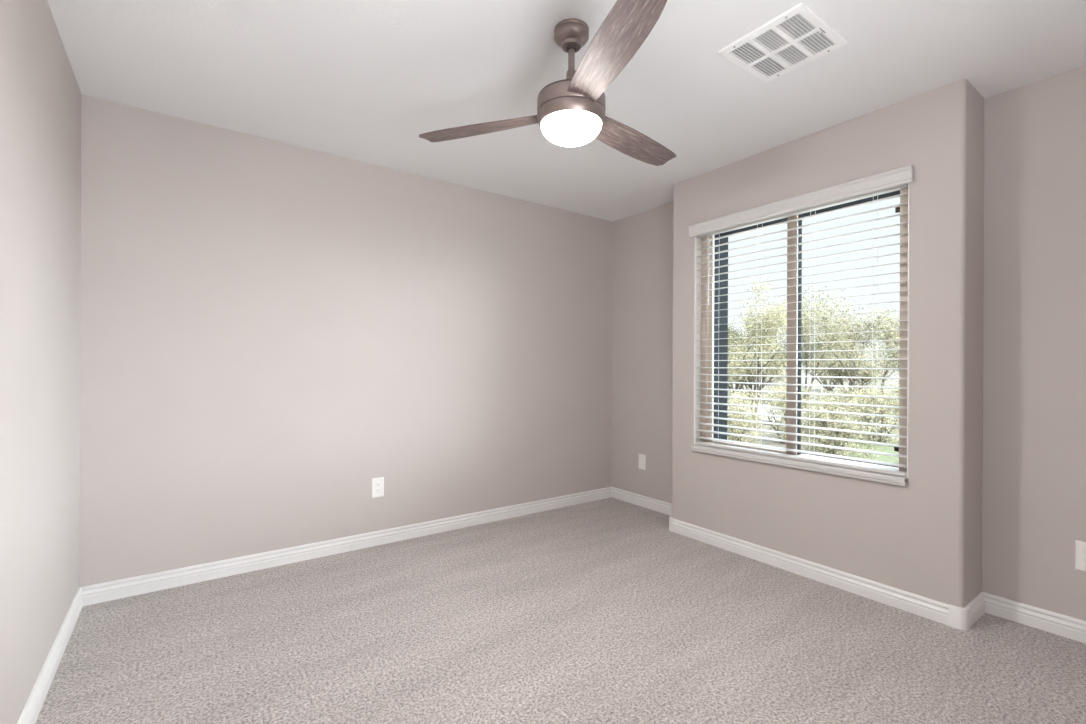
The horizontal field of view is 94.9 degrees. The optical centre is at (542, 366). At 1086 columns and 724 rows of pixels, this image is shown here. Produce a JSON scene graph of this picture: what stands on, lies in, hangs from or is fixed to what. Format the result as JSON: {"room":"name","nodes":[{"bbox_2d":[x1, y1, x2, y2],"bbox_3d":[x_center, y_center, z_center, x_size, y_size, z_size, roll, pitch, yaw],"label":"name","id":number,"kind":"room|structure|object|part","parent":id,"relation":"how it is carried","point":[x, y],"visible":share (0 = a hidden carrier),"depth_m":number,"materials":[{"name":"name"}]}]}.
{"room":"empty bedroom","nodes":[
{"label":"empty bedroom","id":0,"kind":"room"},
{"bbox_2d":[0,0,80,723],"bbox_3d":[-1.016,-0.072,0.603,0.160,2.440,4.590,0,0,-36],"label":"wall","id":1,"kind":"structure","parent":0,"point":[40,93],"depth_m":1.65,"materials":[{"name":"beige paint"}]},
{"bbox_2d":[17,587,82,723],"bbox_3d":[-0.951,1.104,0.654,0.015,0.089,4.270,0,0,-36],"label":"baseboard","id":2,"kind":"structure","parent":1,"relation":"attached to","point":[29,715],"depth_m":1.81,"materials":[{"name":"white paint"}]},
{"bbox_2d":[79,94,612,586],"bbox_3d":[-0.844,-0.071,3.465,3.483,2.440,0.160,0,0,-36],"label":"wall","id":3,"kind":"structure","parent":0,"point":[271,331],"depth_m":2.95,"materials":[{"name":"beige paint"}]},
{"bbox_2d":[80,487,610,605],"bbox_3d":[-0.799,1.105,3.394,3.483,0.089,0.015,0,0,-36],"label":"baseboard","id":4,"kind":"structure","parent":3,"relation":"attached to","point":[127,587],"depth_m":2.96,"materials":[{"name":"white paint"}]},
{"bbox_2d":[372,477,383,497],"bbox_3d":[-1.062,0.780,3.207,0.078,0.124,0.008,0,0,-36],"label":"wall outlet","id":5,"kind":"object","parent":3,"relation":"attached to","point":[377,483],"visible":1,"depth_m":3.20,"materials":[{"name":"white plastic"}]},
{"bbox_2d":[35,497,1085,723],"bbox_3d":[0.451,1.215,1.673,3.803,0.120,4.590,0,0,-36],"label":"floor","id":6,"kind":"structure","parent":0,"point":[593,612],"depth_m":2.05,"materials":[{"name":"carpet"}]},
{"bbox_2d":[47,0,1085,221],"bbox_3d":[0.464,-1.375,1.673,3.803,0.180,4.590,0,0,-36],"label":"ceiling","id":7,"kind":"structure","parent":0,"point":[360,80],"depth_m":2.17,"materials":[{"name":"paint"}]},
{"bbox_2d":[419,0,675,165],"bbox_3d":[0.226,-1.071,1.952,1.053,0.430,1.188,0,0,-36],"label":"ceiling fan","id":8,"kind":"object","parent":7,"relation":"hanging from","point":[571,110],"visible":1,"depth_m":1.81,"materials":[{"name":"brown wood"}]},
{"bbox_3d":[-0.246,-0.970,2.032,0.562,0.032,0.136,0,0,20],"label":"blade","id":9,"kind":"part","parent":8,"relation":"part of","materials":[{"name":"brown wood"}]},
{"bbox_3d":[0.108,-1.028,1.905,0.255,0.022,0.255,0,0,-36],"label":"motor","id":10,"kind":"part","parent":8,"relation":"part of","materials":[{"name":"brown metal"}]},
{"bbox_3d":[0.107,-0.890,1.905,0.232,0.068,0.232,0,0,-36],"label":"lamp shade","id":11,"kind":"part","parent":8,"relation":"part of","materials":[{"name":"white glass"}]},
{"bbox_3d":[0.207,-0.968,1.542,0.136,0.032,0.562,0,0,-15],"label":"blade","id":12,"kind":"part","parent":8,"relation":"part of","materials":[{"name":"brown wood"}]},
{"bbox_3d":[0.384,-0.967,2.161,0.562,0.032,0.136,0,0,-42],"label":"blade","id":13,"kind":"part","parent":8,"relation":"part of","materials":[{"name":"brown wood"}]},
{"bbox_2d":[718,2,847,82],"bbox_3d":[0.957,-1.269,1.999,0.361,0.026,0.339,0,0,-36],"label":"ceiling vent","id":14,"kind":"object","parent":7,"relation":"in","point":[796,37],"visible":1,"depth_m":1.98,"materials":[{"name":"white metal"}]},
{"bbox_3d":[0.836,-1.278,2.034,0.138,0.006,0.088,0,0,-36],"label":"louver panel","id":15,"kind":"part","parent":14,"relation":"part of","materials":[{"name":"white metal"}]},
{"bbox_3d":[0.962,-1.277,2.126,0.138,0.006,0.088,0,0,-36],"label":"louver panel","id":16,"kind":"part","parent":14,"relation":"part of","materials":[{"name":"white metal"}]},
{"bbox_3d":[0.894,-1.277,1.954,0.138,0.006,0.080,0,0,-36],"label":"louver panel","id":17,"kind":"part","parent":14,"relation":"part of","materials":[{"name":"white metal"}]},
{"bbox_3d":[1.020,-1.277,2.045,0.138,0.006,0.080,0,0,-36],"label":"louver panel","id":18,"kind":"part","parent":14,"relation":"part of","materials":[{"name":"white metal"}]},
{"bbox_3d":[0.953,-1.277,1.873,0.138,0.006,0.088,0,0,-36],"label":"louver panel","id":19,"kind":"part","parent":14,"relation":"part of","materials":[{"name":"white metal"}]},
{"bbox_3d":[1.079,-1.276,1.964,0.138,0.006,0.088,0,0,-36],"label":"louver panel","id":20,"kind":"part","parent":14,"relation":"part of","materials":[{"name":"white metal"}]},
{"bbox_2d":[611,65,1085,620],"bbox_3d":[1.813,-0.058,2.658,0.452,2.440,4.590,0,0,-36],"label":"wall","id":21,"kind":"structure","parent":0,"point":[992,501],"depth_m":2.32,"materials":[{"name":"beige paint"}]},
{"bbox_2d":[639,454,645,469],"bbox_3d":[0.819,0.789,4.127,0.008,0.124,0.078,0,0,-36],"label":"wall plate","id":22,"kind":"object","parent":21,"relation":"attached to","point":[642,458],"visible":1,"depth_m":4.12,"materials":[{"name":"white plastic"}]},
{"bbox_2d":[669,516,673,531],"bbox_3d":[0.915,1.112,3.526,0.064,0.092,0.048,0,0,-36],"label":"trim","id":23,"kind":"structure","parent":21,"relation":"attached to","point":[670,517],"depth_m":3.50,"materials":[{"name":"white paint"}]},
{"bbox_2d":[691,183,908,485],"bbox_3d":[1.494,-0.202,2.954,0.336,1.543,1.282,0,0,-36],"label":"window","id":24,"kind":"structure","parent":21,"relation":"in","point":[714,329],"depth_m":2.92,"materials":[{"name":"beige plastic"}]},
{"bbox_3d":[1.289,-0.205,3.159,0.033,1.436,0.543,0,0,-36],"label":"sliding sash","id":25,"kind":"part","parent":24,"relation":"part of","materials":[{"name":"clear glass"}]},
{"bbox_3d":[1.392,0.549,2.883,0.094,0.039,1.218,0,0,-36],"label":"sill","id":26,"kind":"part","parent":24,"relation":"part of","materials":[{"name":"white wood"}]},
{"bbox_2d":[688,165,913,481],"bbox_3d":[1.388,-0.200,2.881,0.095,1.496,1.270,0,0,-36],"label":"window blind","id":27,"kind":"object","parent":24,"relation":"attached to","point":[896,179],"visible":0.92,"depth_m":2.75,"materials":[{"name":"white plastic"}]},
{"bbox_3d":[1.134,-0.186,3.263,0.055,1.410,0.001,0,0,-36],"label":"ladder cord","id":28,"kind":"part","parent":27,"relation":"part of","materials":[{"name":"white fabric"}]},
{"bbox_3d":[1.311,-0.185,3.021,0.055,1.410,0.001,0,0,-36],"label":"ladder cord","id":29,"kind":"part","parent":27,"relation":"part of","materials":[{"name":"white fabric"}]},
{"bbox_3d":[1.402,0.519,2.890,0.052,0.016,1.206,0,0,-36],"label":"rail","id":30,"kind":"part","parent":27,"relation":"part of","materials":[{"name":"white plastic"}]},
{"bbox_3d":[1.495,-0.184,2.767,0.055,1.410,0.001,0,0,-36],"label":"ladder cord","id":31,"kind":"part","parent":27,"relation":"part of","materials":[{"name":"white fabric"}]},
{"bbox_3d":[1.676,-0.184,2.518,0.055,1.410,0.001,0,0,-36],"label":"ladder cord","id":32,"kind":"part","parent":27,"relation":"part of","materials":[{"name":"white fabric"}]},
{"bbox_2d":[611,487,1085,643],"bbox_3d":[1.736,1.117,2.607,0.307,0.089,4.270,0,0,-36],"label":"baseboard","id":33,"kind":"structure","parent":21,"relation":"attached to","point":[1072,628],"depth_m":2.48,"materials":[{"name":"white paint"}]},
{"bbox_2d":[948,604,970,629],"bbox_3d":[1.860,1.117,2.226,0.064,0.092,0.064,0,0,-36],"label":"trim","id":34,"kind":"structure","parent":21,"relation":"attached to","point":[958,617],"depth_m":2.21,"materials":[{"name":"white paint"}]},
{"bbox_2d":[1075,540,1085,571],"bbox_3d":[2.294,0.804,2.096,0.008,0.124,0.078,0,0,-36],"label":"wall outlet","id":35,"kind":"object","parent":21,"relation":"attached to","point":[1080,547],"visible":1,"depth_m":2.11,"materials":[{"name":"white plastic"}]},
{"label":"outside","id":36,"kind":"structure","parent":0,"visible":0},
{"bbox_2d":[727,373,898,450],"bbox_3d":[32.161,1.714,60.455,116.880,0.200,180.000,0,0,-36],"label":"ground","id":37,"kind":"structure","parent":36,"point":[764,442],"depth_m":27.69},
{"bbox_2d":[727,385,768,443],"bbox_3d":[3.154,0.913,8.422,1.321,1.261,1.297,0,0,-40],"label":"shrub","id":38,"kind":"object","parent":37,"relation":"on","point":[737,401],"visible":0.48,"depth_m":8.18,"materials":[{"name":"green plant"}]},
{"bbox_2d":[728,341,805,400],"bbox_3d":[9.271,0.172,21.545,3.898,2.829,3.760,0,0,13],"label":"bush","id":39,"kind":"object","parent":37,"relation":"on","point":[737,379],"visible":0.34,"depth_m":20.99,"materials":[{"name":"green plant"}]},
{"bbox_2d":[728,324,805,392],"bbox_3d":[10.819,-0.635,28.010,5.598,4.491,5.424,0,0,-5],"label":"tree","id":40,"kind":"object","parent":37,"relation":"on","point":[729,329],"visible":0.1,"depth_m":27.05,"materials":[{"name":"green plant"}]},
{"bbox_2d":[728,275,808,418],"bbox_3d":[5.771,-0.398,13.045,3.131,3.934,2.832,0,0,-2],"label":"tree","id":41,"kind":"object","parent":37,"relation":"on","point":[766,323],"visible":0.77,"depth_m":12.85,"materials":[{"name":"green plant"}]},
{"bbox_2d":[749,381,838,442],"bbox_3d":[4.650,0.892,9.575,1.362,1.324,1.387,0,0,-7],"label":"shrub","id":42,"kind":"object","parent":37,"relation":"on","point":[783,403],"visible":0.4,"depth_m":9.55,"materials":[{"name":"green plant"}]},
{"bbox_2d":[737,284,857,407],"bbox_3d":[9.077,-0.630,17.867,4.231,4.528,3.414,0,0,12],"label":"tree","id":43,"kind":"object","parent":37,"relation":"on","point":[810,330],"visible":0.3,"depth_m":17.74,"materials":[{"name":"green plant"}]},
{"bbox_2d":[778,329,877,390],"bbox_3d":[17.822,-0.600,30.974,5.598,4.491,5.424,0,0,-36],"label":"tree","id":44,"kind":"object","parent":37,"relation":"on","point":[824,382],"visible":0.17,"depth_m":31.16,"materials":[{"name":"green plant"}]},
{"bbox_2d":[780,380,884,458],"bbox_3d":[4.540,0.876,7.846,1.228,1.322,1.467,0,0,-4],"label":"shrub","id":45,"kind":"object","parent":37,"relation":"on","point":[814,423],"visible":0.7,"depth_m":7.62,"materials":[{"name":"green plant"}]},
{"bbox_2d":[810,380,867,428],"bbox_3d":[6.670,0.917,11.219,1.394,1.256,1.167,0,0,-29],"label":"shrub","id":46,"kind":"object","parent":37,"relation":"on","point":[825,389],"visible":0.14,"depth_m":11.18,"materials":[{"name":"green plant"}]},
{"bbox_2d":[801,343,895,398],"bbox_3d":[13.879,0.196,22.763,3.760,2.829,3.898,0,0,28],"label":"bush","id":47,"kind":"object","parent":37,"relation":"on","point":[833,372],"visible":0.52,"depth_m":22.14,"materials":[{"name":"green plant"}]},
{"bbox_2d":[804,285,899,408],"bbox_3d":[8.201,-0.250,13.219,2.798,3.711,3.468,0,0,-9],"label":"tree","id":48,"kind":"object","parent":37,"relation":"on","point":[890,334],"visible":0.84,"depth_m":12.91,"materials":[{"name":"green plant"}]},
{"bbox_2d":[807,438,898,463],"bbox_3d":[6.029,1.468,8.600,3.400,0.050,2.400,0,0,-36],"label":"lawn","id":49,"kind":"structure","parent":37,"relation":"on","point":[888,449],"depth_m":8.35,"materials":[{"name":"green plant"}]},
{"bbox_2d":[844,380,898,443],"bbox_3d":[6.469,0.901,9.575,1.387,1.324,1.362,0,0,-37],"label":"shrub","id":50,"kind":"object","parent":37,"relation":"on","point":[881,420],"visible":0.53,"depth_m":9.51,"materials":[{"name":"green plant"}]},
{"bbox_2d":[879,328,898,373],"bbox_3d":[22.141,-0.578,28.098,6.012,4.491,4.802,0,0,-41],"label":"tree","id":51,"kind":"object","parent":37,"relation":"on","point":[890,328],"visible":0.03,"depth_m":28.13,"materials":[{"name":"green plant"}]},
{"bbox_2d":[881,377,898,430],"bbox_3d":[8.217,0.805,10.834,1.687,1.520,1.412,0,0,25],"label":"shrub","id":52,"kind":"object","parent":37,"relation":"on","point":[897,391],"visible":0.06,"depth_m":11.02,"materials":[{"name":"green plant"}]},
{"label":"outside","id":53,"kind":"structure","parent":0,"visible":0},
{"bbox_2d":[727,402,898,438],"bbox_3d":[7.437,1.480,16.000,4.400,0.040,120.000,0,0,-19],"label":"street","id":54,"kind":"structure","parent":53,"point":[759,409],"depth_m":15.06,"materials":[{"name":"grey asphalt"}]}
]}

